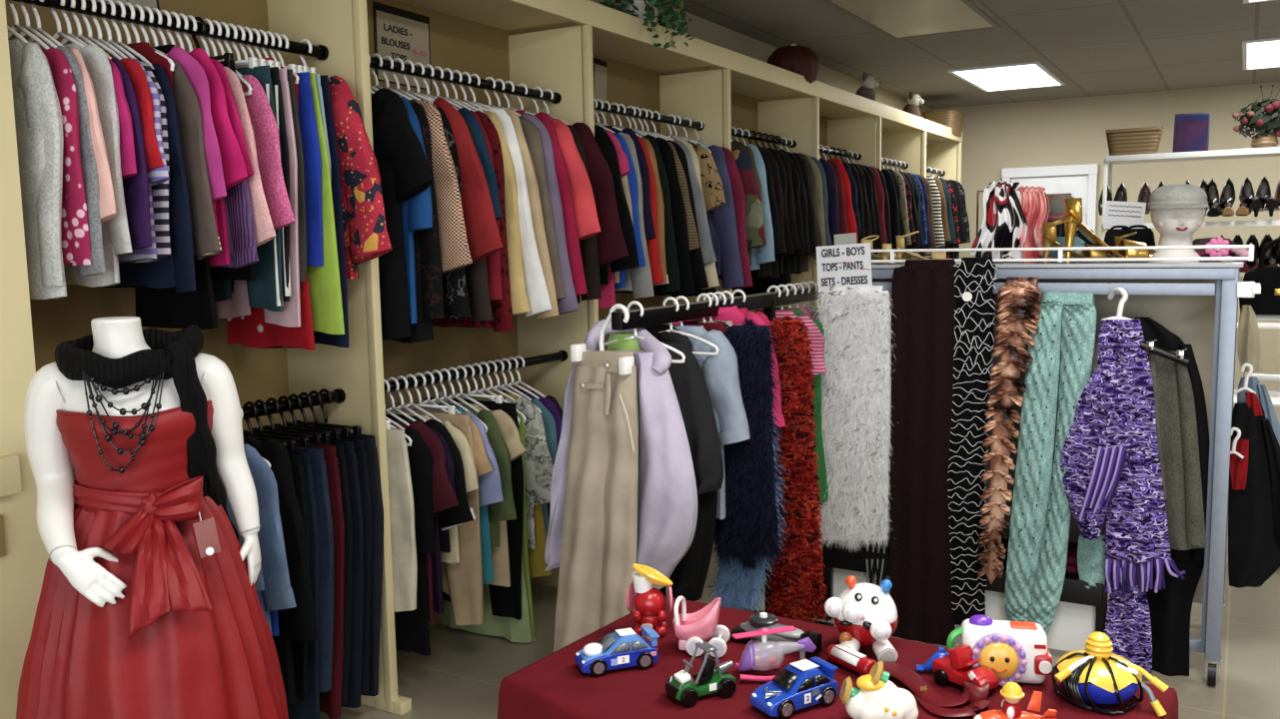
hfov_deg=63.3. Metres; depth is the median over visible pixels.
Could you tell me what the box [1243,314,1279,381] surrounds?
clothes rack
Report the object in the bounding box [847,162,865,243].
jacket
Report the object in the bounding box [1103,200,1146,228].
sign
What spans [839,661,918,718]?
cloud
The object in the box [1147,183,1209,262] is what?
head
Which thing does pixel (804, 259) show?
jacket
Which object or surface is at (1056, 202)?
knit hat
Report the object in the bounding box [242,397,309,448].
hanger
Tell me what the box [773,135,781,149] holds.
hanger
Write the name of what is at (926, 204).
jacket
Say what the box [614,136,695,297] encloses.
long sleeved top
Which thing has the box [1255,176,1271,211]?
shoe
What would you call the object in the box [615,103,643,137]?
hanger
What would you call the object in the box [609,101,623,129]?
hanger
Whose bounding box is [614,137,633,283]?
long sleeved top
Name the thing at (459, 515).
short sleeved top
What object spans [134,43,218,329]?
dress
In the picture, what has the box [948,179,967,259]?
jacket
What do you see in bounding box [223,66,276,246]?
long sleeved top
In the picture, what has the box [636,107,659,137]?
hanger
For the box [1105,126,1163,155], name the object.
wicker planter
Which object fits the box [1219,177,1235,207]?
shoe
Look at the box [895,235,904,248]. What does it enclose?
cup
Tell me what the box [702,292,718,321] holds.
hanger
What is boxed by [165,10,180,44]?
hanger
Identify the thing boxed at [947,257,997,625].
scarf
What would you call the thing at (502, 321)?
long sleeved top
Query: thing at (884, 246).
cup
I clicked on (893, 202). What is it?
jacket
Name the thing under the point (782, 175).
jacket
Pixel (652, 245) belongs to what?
shirt
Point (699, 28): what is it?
wall
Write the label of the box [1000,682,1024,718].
toy figure
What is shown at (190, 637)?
dress
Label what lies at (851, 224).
jacket
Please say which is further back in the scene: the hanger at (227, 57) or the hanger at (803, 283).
the hanger at (803, 283)
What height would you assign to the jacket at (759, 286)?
0.867 m
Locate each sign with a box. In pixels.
[372,0,431,90]
[593,56,606,117]
[816,242,872,300]
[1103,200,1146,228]
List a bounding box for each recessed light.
[821,0,1001,39]
[948,60,1065,91]
[1242,37,1279,70]
[1243,0,1274,3]
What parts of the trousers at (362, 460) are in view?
trouser leg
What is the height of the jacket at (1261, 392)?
0.439 m
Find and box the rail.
[611,285,834,626]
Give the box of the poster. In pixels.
[96,0,159,9]
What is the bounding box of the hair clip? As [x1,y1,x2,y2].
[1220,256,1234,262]
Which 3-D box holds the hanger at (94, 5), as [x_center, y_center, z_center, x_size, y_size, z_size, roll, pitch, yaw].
[-1.357,-0.783,2.567,0.341,0.233,0.010,2,7,28]
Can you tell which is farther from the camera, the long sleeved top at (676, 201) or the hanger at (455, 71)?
the long sleeved top at (676, 201)
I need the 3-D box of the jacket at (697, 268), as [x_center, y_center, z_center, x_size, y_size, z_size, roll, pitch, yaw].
[0.045,-0.685,4.944,0.604,0.721,0.080,2,7,26]
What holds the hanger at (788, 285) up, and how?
hanging from the rail
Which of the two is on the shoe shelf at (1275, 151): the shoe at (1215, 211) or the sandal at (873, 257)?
the shoe at (1215, 211)
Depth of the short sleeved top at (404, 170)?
3.25 m
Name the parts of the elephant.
arm, arm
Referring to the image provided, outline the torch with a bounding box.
[826,644,876,675]
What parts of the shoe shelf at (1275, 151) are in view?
post, post, wire shelf, shelf, shelf, shelf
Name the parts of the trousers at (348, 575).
trouser leg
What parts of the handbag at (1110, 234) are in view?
handle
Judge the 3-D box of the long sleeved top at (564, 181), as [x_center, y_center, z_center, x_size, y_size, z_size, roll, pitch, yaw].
[-0.470,-0.602,4.044,0.607,0.720,0.099,3,7,29]
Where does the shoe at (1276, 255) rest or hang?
on the shoe shelf at (1275, 151)
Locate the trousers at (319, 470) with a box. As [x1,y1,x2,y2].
[286,444,333,692]
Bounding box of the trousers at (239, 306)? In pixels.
[215,67,300,327]
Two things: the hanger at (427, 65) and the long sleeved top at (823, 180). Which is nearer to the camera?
the hanger at (427, 65)
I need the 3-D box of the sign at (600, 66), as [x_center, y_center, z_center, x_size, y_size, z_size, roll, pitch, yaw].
[-0.192,-1.312,5.014,0.007,0.273,0.133,3,7,30]
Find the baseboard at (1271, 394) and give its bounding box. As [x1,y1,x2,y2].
[1234,389,1279,397]
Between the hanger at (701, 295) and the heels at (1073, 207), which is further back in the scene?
the heels at (1073, 207)
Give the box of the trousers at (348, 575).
[277,434,352,705]
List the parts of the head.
crown, cap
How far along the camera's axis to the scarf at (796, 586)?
3.47 m
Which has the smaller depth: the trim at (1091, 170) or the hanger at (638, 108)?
the hanger at (638, 108)
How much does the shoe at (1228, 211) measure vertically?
0.091 m
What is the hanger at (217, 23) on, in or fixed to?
hanging from the wall shelving at (553, 45)
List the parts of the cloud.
disc stem, disc stem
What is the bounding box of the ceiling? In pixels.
[656,0,1279,108]
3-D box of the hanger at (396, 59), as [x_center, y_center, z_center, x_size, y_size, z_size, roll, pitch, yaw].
[-0.813,-0.897,3.499,0.392,0.233,0.009,3,7,29]
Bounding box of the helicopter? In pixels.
[732,626,816,681]
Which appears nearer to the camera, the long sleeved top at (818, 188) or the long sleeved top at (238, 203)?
the long sleeved top at (238, 203)
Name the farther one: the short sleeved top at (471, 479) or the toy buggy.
the short sleeved top at (471, 479)
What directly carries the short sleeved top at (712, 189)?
hanging from the hanger at (668, 127)
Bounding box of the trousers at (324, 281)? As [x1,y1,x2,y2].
[306,72,344,334]
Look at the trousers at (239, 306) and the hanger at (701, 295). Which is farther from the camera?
the hanger at (701, 295)
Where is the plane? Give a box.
[973,691,1057,718]
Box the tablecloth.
[497,596,1178,718]
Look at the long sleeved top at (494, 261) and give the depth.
3.59 m
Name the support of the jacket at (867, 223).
hanging from the hanger
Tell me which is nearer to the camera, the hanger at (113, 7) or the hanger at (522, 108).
the hanger at (113, 7)
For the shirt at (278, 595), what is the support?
hanging from the hanger
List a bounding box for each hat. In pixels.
[1047,193,1073,236]
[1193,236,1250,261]
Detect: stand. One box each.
[975,189,1020,262]
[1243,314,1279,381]
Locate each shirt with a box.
[243,443,296,636]
[319,74,392,279]
[416,98,472,273]
[473,106,552,317]
[483,110,530,315]
[519,112,579,314]
[636,135,663,284]
[660,136,716,265]
[667,141,700,251]
[747,143,775,270]
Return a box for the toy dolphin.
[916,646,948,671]
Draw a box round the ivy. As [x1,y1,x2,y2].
[599,0,694,48]
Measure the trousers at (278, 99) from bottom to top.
0.642 m
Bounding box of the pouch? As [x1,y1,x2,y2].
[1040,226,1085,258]
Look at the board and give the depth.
6.22 m
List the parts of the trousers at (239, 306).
trouser leg, trouser leg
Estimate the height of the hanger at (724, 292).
0.143 m
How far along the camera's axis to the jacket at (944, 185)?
9.06 m
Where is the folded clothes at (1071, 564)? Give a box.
[1065,542,1117,578]
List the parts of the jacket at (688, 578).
panel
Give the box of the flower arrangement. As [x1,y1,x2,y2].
[1232,83,1279,148]
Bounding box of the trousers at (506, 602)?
[424,397,523,620]
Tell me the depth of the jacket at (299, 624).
2.92 m
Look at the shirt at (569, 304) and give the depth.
3.87 m
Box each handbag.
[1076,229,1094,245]
[1104,225,1128,256]
[1122,224,1155,245]
[1239,237,1279,314]
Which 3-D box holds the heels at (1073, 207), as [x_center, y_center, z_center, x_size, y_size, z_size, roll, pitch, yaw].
[1.484,-0.511,3.570,0.050,0.084,0.076,-1,6,4]
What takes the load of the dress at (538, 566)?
hanging from the hanger at (503, 366)
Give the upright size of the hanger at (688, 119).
0.223 m
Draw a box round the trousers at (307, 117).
[296,71,323,266]
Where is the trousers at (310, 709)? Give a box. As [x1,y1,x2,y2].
[286,449,319,718]
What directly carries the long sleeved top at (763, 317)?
hanging from the hanger at (724, 292)
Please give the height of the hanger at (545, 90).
0.233 m
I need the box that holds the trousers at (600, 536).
[553,350,638,652]
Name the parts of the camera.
carry handle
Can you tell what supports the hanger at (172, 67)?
hanging from the wall shelving at (553, 45)
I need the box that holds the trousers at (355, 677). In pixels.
[280,434,363,708]
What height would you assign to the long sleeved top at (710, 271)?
0.725 m
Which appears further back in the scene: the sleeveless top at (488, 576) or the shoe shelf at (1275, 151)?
the shoe shelf at (1275, 151)
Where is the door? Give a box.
[1009,174,1088,258]
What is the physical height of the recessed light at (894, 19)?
0.016 m
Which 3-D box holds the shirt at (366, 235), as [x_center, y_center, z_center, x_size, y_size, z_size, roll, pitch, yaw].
[-0.990,-0.552,3.175,0.606,0.615,0.111,3,8,32]
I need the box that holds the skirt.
[209,59,255,281]
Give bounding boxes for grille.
[665,681,678,700]
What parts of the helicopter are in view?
rotor blade, rotor blade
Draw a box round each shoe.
[1098,183,1112,215]
[1113,182,1127,201]
[1137,181,1151,214]
[1156,180,1164,188]
[1199,178,1208,210]
[1207,178,1219,209]
[1207,202,1221,216]
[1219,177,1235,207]
[1221,202,1235,216]
[1232,234,1240,255]
[1235,202,1251,215]
[1237,234,1244,244]
[1239,177,1255,207]
[1239,261,1251,272]
[1246,234,1256,268]
[1247,234,1259,267]
[1249,196,1264,216]
[1251,257,1265,268]
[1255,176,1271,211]
[1259,234,1274,265]
[1264,196,1279,216]
[1265,257,1278,266]
[1267,234,1274,263]
[1273,235,1279,266]
[1275,180,1279,206]
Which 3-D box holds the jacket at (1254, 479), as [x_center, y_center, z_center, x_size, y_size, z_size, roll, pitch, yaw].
[2.136,0.456,3.567,0.204,0.690,0.078,3,7,30]
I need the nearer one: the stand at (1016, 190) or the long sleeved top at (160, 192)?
the long sleeved top at (160, 192)
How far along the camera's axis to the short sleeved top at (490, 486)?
3.62 m
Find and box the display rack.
[822,243,1261,686]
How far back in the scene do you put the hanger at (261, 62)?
2.90 m
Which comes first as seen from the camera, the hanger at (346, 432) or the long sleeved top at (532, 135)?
the hanger at (346, 432)
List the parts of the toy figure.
arm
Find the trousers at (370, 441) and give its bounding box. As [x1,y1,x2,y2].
[329,431,383,696]
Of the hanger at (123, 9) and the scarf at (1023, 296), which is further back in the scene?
the scarf at (1023, 296)
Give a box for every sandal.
[860,234,896,259]
[880,243,920,264]
[895,230,952,263]
[1041,218,1112,263]
[1063,197,1152,263]
[1114,231,1157,254]
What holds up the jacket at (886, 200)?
hanging from the hanger
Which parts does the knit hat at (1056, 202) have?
crown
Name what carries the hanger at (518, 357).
hanging from the wall shelving at (553, 45)
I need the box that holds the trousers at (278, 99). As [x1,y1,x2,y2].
[231,66,290,301]
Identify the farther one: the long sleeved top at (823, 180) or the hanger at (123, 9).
the long sleeved top at (823, 180)
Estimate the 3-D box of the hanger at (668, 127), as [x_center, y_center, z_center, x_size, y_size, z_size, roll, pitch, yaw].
[0.153,-1.100,5.154,0.392,0.233,0.009,3,8,32]
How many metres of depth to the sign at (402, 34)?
3.83 m
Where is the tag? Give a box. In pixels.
[192,512,221,558]
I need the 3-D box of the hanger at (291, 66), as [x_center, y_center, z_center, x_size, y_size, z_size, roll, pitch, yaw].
[-1.097,-0.877,3.010,0.264,0.154,0.017,2,7,27]
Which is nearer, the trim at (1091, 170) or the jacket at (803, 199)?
the jacket at (803, 199)
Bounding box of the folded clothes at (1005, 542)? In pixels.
[984,534,1009,565]
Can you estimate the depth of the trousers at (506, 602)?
3.85 m
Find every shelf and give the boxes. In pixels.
[824,540,1103,607]
[871,260,1244,268]
[1101,146,1279,406]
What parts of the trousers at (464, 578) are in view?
trouser leg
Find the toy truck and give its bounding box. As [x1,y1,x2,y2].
[932,645,998,691]
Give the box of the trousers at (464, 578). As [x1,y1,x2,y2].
[385,407,483,625]
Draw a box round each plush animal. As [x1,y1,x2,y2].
[855,71,880,100]
[902,91,925,116]
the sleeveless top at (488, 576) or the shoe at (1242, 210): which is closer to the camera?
the sleeveless top at (488, 576)
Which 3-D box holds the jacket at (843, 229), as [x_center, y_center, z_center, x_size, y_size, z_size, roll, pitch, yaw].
[1.093,-0.973,6.781,0.575,0.665,0.139,2,7,28]
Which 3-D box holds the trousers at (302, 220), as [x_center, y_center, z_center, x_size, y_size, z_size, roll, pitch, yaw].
[-1.114,-0.520,3.002,0.409,0.587,0.033,3,7,31]
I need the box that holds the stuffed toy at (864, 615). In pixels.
[824,575,898,663]
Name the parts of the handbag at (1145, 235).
handle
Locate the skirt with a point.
(247, 273)
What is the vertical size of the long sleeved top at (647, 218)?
0.660 m
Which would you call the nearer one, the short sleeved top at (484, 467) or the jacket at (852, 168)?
the short sleeved top at (484, 467)
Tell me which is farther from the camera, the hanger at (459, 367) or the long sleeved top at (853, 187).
the long sleeved top at (853, 187)
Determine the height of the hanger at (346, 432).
0.154 m
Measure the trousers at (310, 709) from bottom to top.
0.861 m
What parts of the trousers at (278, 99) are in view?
trouser leg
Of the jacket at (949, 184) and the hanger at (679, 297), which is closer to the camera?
the hanger at (679, 297)
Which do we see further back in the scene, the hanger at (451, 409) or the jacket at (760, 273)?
the jacket at (760, 273)
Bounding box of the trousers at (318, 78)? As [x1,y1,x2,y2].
[315,73,331,183]
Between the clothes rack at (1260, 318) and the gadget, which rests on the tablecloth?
the gadget
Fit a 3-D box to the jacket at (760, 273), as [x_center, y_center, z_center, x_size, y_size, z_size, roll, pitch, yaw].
[0.518,-0.823,5.804,0.578,0.725,0.136,3,8,31]
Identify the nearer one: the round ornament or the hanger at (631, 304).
the hanger at (631, 304)
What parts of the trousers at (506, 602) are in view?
trouser leg, trouser leg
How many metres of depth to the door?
9.82 m
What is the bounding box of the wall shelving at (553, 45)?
[0,0,962,718]
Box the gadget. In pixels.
[730,612,821,656]
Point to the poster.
(150, 3)
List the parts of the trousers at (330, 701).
trouser leg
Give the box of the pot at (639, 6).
[619,0,659,22]
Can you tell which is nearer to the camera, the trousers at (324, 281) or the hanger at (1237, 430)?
the trousers at (324, 281)
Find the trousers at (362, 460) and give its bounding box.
[330,434,373,694]
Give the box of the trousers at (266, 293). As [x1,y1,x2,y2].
[211,64,282,311]
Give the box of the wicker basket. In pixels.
[922,109,964,136]
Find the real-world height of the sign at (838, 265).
0.217 m
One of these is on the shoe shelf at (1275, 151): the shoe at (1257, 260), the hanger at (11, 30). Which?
the shoe at (1257, 260)
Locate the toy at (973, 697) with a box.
[883,662,990,718]
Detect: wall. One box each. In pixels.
[589,0,933,144]
[932,81,1279,391]
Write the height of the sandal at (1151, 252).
0.104 m
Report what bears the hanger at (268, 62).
hanging from the wall shelving at (553, 45)
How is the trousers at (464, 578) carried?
hanging from the hanger at (451, 409)
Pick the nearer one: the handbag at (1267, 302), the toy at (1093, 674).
the toy at (1093, 674)
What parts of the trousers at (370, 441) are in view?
trouser leg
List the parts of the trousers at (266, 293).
trouser leg, trouser leg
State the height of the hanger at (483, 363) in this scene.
0.223 m
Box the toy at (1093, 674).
[1051,631,1169,717]
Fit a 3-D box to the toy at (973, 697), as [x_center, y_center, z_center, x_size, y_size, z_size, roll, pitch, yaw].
[0.477,0.544,1.739,0.136,0.044,0.216,-7,9,-44]
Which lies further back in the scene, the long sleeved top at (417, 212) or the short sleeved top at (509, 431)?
the short sleeved top at (509, 431)
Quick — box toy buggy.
[665,641,736,707]
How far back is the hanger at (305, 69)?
3.03 m
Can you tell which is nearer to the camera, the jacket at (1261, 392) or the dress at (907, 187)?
the jacket at (1261, 392)
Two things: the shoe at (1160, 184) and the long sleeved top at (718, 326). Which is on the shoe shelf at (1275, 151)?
the shoe at (1160, 184)
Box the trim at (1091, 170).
[1001,163,1098,258]
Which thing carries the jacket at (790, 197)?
hanging from the hanger
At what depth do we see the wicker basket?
9.34 m
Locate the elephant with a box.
[625,563,673,641]
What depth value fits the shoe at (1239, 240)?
6.18 m
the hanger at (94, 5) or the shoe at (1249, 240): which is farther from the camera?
the shoe at (1249, 240)
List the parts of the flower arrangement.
flower, flower, flower, flower, flower, flower, flower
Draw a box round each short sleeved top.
[107,53,163,171]
[112,54,169,262]
[188,47,247,235]
[208,58,253,266]
[239,74,295,230]
[370,87,432,340]
[386,414,475,553]
[394,412,478,563]
[403,406,503,506]
[413,408,493,595]
[414,96,503,262]
[437,403,516,547]
[446,401,526,587]
[458,395,553,549]
[598,129,629,308]
[692,143,725,211]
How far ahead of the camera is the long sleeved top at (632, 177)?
4.39 m
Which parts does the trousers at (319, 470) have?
trouser leg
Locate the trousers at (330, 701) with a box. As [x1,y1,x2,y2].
[261,436,344,718]
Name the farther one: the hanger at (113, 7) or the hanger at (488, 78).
the hanger at (488, 78)
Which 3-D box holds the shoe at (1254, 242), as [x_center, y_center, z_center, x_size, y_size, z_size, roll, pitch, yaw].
[3.595,-0.634,6.104,0.081,0.200,0.233,4,8,36]
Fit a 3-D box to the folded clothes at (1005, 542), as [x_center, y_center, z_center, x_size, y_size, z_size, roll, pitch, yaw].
[1.363,0.705,3.855,0.240,0.062,0.200,3,7,30]
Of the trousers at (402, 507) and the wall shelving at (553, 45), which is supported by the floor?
the wall shelving at (553, 45)
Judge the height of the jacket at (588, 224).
0.565 m
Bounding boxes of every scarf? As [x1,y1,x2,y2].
[54,324,239,543]
[671,305,785,428]
[705,317,790,612]
[766,315,828,624]
[813,284,895,552]
[866,522,890,587]
[890,259,956,646]
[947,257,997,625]
[971,180,1027,263]
[977,277,1042,584]
[1005,291,1106,636]
[1010,185,1052,262]
[1060,319,1185,676]
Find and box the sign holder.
[834,232,856,245]
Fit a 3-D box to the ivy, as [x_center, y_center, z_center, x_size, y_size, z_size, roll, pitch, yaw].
[0.036,-1.554,4.684,0.398,0.354,0.488,3,7,30]
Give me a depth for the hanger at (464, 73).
3.78 m
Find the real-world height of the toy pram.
0.102 m
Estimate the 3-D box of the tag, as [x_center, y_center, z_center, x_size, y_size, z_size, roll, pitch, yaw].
[-0.849,0.341,2.037,0.048,0.094,0.025,-3,7,-20]
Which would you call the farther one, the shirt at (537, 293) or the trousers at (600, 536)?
the shirt at (537, 293)
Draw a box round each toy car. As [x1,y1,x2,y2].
[574,625,659,676]
[749,656,838,718]
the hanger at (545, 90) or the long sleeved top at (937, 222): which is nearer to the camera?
the hanger at (545, 90)
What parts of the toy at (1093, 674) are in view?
cord, tube arm, cord, cord, cord, cord, cord, cord, cord, cord, tube arm, tube arm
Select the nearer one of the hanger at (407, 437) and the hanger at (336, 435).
the hanger at (336, 435)
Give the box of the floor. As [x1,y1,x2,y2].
[319,403,1279,718]
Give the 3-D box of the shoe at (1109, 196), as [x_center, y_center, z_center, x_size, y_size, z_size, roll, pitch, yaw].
[2.911,-1.004,6.499,0.080,0.205,0.192,2,7,23]
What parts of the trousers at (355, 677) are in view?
trouser leg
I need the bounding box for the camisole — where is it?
[1237,305,1263,372]
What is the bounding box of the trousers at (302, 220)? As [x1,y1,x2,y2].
[286,68,306,281]
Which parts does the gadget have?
dial knob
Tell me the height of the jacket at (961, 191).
0.725 m
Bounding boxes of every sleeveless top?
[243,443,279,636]
[455,406,493,584]
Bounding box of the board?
[1172,112,1211,152]
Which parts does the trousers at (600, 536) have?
trouser leg, trouser leg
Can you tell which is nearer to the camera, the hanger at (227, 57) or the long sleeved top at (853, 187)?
the hanger at (227, 57)
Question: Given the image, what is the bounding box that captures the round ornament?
[766,43,820,83]
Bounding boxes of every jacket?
[226,498,264,591]
[242,433,318,704]
[544,319,697,589]
[551,117,600,240]
[643,324,723,601]
[666,139,708,290]
[731,140,766,248]
[732,148,805,296]
[750,145,780,277]
[751,147,794,279]
[761,146,786,276]
[776,149,801,274]
[787,151,810,273]
[792,152,816,273]
[798,152,822,271]
[819,157,840,245]
[827,159,848,233]
[832,157,858,243]
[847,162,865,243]
[851,162,872,239]
[856,163,878,249]
[862,164,882,249]
[875,167,892,254]
[881,168,900,259]
[887,168,907,248]
[902,171,920,248]
[907,172,924,248]
[916,174,932,255]
[919,174,936,257]
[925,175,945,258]
[933,177,951,248]
[938,177,956,248]
[944,179,960,258]
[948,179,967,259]
[954,180,970,258]
[1135,316,1209,676]
[1147,350,1206,550]
[1228,392,1279,588]
[1237,376,1279,445]
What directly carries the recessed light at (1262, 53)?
in the ceiling
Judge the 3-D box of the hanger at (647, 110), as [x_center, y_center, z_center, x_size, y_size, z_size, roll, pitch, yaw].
[0.038,-1.081,4.956,0.392,0.223,0.009,2,7,27]
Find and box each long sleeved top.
[7,38,66,299]
[22,41,91,266]
[39,43,105,276]
[50,42,116,265]
[62,43,132,287]
[101,57,196,292]
[107,58,137,254]
[110,56,151,249]
[121,55,171,262]
[162,45,226,255]
[172,59,221,259]
[209,177,258,269]
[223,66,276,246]
[386,416,457,614]
[390,422,436,656]
[391,99,443,342]
[391,419,458,621]
[401,96,432,324]
[431,108,513,331]
[435,105,470,319]
[457,110,492,321]
[458,107,501,296]
[469,109,502,300]
[477,107,559,319]
[500,390,561,522]
[509,389,562,418]
[515,109,587,295]
[517,393,557,536]
[519,117,565,299]
[566,124,601,303]
[571,122,629,265]
[594,124,639,284]
[603,125,655,240]
[612,132,645,288]
[614,131,654,298]
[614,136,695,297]
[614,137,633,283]
[641,137,668,286]
[643,134,680,293]
[663,137,719,289]
[668,324,750,519]
[682,320,730,334]
[690,319,741,326]
[707,144,744,288]
[717,146,752,289]
[737,307,774,343]
[745,145,765,265]
[754,309,827,374]
[775,307,820,321]
[806,154,826,261]
[809,155,831,259]
[842,160,861,235]
[869,165,887,254]
[894,170,911,253]
[911,172,927,253]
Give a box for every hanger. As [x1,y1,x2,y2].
[6,0,49,49]
[6,24,27,43]
[15,1,56,47]
[27,0,63,46]
[45,0,84,47]
[59,0,86,45]
[70,0,111,59]
[80,0,121,59]
[90,0,127,58]
[100,0,139,61]
[106,0,153,68]
[120,1,174,70]
[129,3,144,42]
[138,5,166,55]
[147,7,162,46]
[156,9,171,44]
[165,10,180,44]
[174,12,188,49]
[182,14,197,52]
[191,16,233,67]
[199,17,252,95]
[207,19,242,76]
[215,21,257,68]
[223,22,265,66]
[231,24,273,69]
[238,25,280,68]
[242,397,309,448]
[242,401,287,451]
[246,27,299,83]
[252,395,321,445]
[253,29,296,72]
[253,399,296,451]
[260,30,302,72]
[262,393,330,443]
[268,31,308,72]
[274,392,340,440]
[275,33,315,73]
[282,390,350,438]
[292,388,361,435]
[298,38,312,66]
[368,53,378,91]
[370,52,401,97]
[380,55,414,100]
[383,379,409,426]
[385,372,455,414]
[385,374,442,423]
[385,375,426,422]
[385,416,404,429]
[385,419,390,429]
[386,377,415,421]
[390,424,412,446]
[391,57,420,100]
[399,59,433,102]
[409,371,447,412]
[411,61,434,100]
[419,369,461,413]
[420,63,458,110]
[420,368,487,432]
[431,65,461,108]
[435,366,479,412]
[437,364,502,403]
[440,67,475,111]
[440,365,489,410]
[450,69,483,112]
[454,71,487,110]
[459,362,520,424]
[463,361,525,422]
[468,73,491,107]
[476,360,514,401]
[483,76,497,107]
[484,359,541,413]
[489,357,531,401]
[493,78,521,116]
[498,356,539,399]
[500,355,545,397]
[502,80,534,115]
[516,82,534,114]
[531,86,543,114]
[542,88,570,124]
[570,303,634,375]
[593,97,614,132]
[594,98,622,130]
[599,100,610,124]
[604,300,685,363]
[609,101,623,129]
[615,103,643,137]
[625,105,645,135]
[631,106,653,136]
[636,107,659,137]
[640,108,670,140]
[650,110,674,140]
[658,296,719,355]
[666,113,692,146]
[671,114,711,153]
[673,295,689,326]
[681,116,708,147]
[693,119,711,145]
[696,293,712,322]
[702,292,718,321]
[711,291,726,305]
[718,290,733,303]
[731,289,746,302]
[734,127,743,140]
[741,128,750,145]
[754,131,763,145]
[761,132,769,147]
[766,285,781,297]
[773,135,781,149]
[775,284,823,328]
[783,283,796,307]
[790,282,813,312]
[797,281,819,312]
[804,281,820,309]
[1101,286,1132,320]
[1128,316,1190,365]
[1230,427,1244,458]
[1234,363,1256,393]
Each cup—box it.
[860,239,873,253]
[882,243,892,255]
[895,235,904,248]
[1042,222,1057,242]
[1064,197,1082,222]
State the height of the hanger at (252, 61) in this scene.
0.154 m
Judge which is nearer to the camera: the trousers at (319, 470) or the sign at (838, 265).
the trousers at (319, 470)
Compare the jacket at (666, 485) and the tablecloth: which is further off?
the jacket at (666, 485)
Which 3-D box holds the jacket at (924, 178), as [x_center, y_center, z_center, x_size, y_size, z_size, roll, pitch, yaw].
[2.185,-1.173,8.655,0.584,0.725,0.140,3,8,32]
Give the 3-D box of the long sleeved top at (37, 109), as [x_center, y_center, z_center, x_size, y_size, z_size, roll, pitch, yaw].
[-1.461,-0.436,2.420,0.380,0.590,0.063,3,7,31]
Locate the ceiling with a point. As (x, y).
(1095, 47)
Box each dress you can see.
[15,400,288,718]
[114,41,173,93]
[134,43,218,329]
[226,57,315,350]
[442,398,532,643]
[469,396,535,641]
[483,391,551,577]
[653,140,715,296]
[775,308,829,502]
[897,170,915,258]
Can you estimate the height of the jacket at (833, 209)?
0.665 m
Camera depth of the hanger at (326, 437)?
3.16 m
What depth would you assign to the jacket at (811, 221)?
6.14 m
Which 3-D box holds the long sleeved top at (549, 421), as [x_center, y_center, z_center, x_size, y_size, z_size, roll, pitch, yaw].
[-0.523,0.459,4.116,0.520,0.659,0.078,3,8,32]
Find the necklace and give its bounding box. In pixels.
[81,371,163,473]
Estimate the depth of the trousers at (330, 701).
3.08 m
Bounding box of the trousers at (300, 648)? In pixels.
[287,451,309,702]
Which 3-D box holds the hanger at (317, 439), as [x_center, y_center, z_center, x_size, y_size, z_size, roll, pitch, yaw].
[-1.072,0.185,3.140,0.296,0.154,0.016,3,7,30]
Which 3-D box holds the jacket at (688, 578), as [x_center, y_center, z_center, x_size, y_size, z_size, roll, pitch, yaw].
[0.109,0.341,3.257,0.168,0.895,0.355,-6,8,-39]
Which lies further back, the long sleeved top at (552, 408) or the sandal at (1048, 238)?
the long sleeved top at (552, 408)
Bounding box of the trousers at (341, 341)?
[313,74,349,347]
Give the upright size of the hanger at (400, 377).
0.223 m
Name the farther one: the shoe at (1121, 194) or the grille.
the shoe at (1121, 194)
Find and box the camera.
[946,614,1052,687]
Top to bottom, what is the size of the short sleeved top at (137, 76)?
0.460 m
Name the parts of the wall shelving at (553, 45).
rail, rail, rail, rail, rail, rail, rail, rail, rail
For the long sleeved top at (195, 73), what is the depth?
2.61 m
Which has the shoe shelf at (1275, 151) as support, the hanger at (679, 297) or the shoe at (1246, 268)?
the shoe at (1246, 268)
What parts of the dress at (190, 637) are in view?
sash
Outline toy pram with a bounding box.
[672,595,730,658]
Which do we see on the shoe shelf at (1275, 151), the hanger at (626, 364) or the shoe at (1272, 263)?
the shoe at (1272, 263)
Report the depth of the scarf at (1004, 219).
3.76 m
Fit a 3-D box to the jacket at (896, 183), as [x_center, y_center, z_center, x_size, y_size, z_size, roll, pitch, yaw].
[1.740,-1.089,7.893,0.581,0.704,0.133,3,7,29]
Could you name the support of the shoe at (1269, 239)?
on the shoe shelf at (1275, 151)
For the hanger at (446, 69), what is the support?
hanging from the wall shelving at (553, 45)
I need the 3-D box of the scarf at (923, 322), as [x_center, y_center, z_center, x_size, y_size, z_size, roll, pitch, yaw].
[1.054,0.469,3.846,0.248,1.672,0.077,3,7,30]
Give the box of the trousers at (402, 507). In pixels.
[385,427,417,612]
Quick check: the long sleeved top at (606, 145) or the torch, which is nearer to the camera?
the torch
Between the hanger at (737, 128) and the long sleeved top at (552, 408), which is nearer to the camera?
the long sleeved top at (552, 408)
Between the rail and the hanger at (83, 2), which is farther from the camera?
the rail
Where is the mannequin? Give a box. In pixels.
[23,316,260,607]
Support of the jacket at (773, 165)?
hanging from the hanger at (737, 128)
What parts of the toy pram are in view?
handle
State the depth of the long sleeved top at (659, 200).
4.61 m
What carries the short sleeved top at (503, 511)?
hanging from the hanger at (457, 373)
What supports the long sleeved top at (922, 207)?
hanging from the hanger

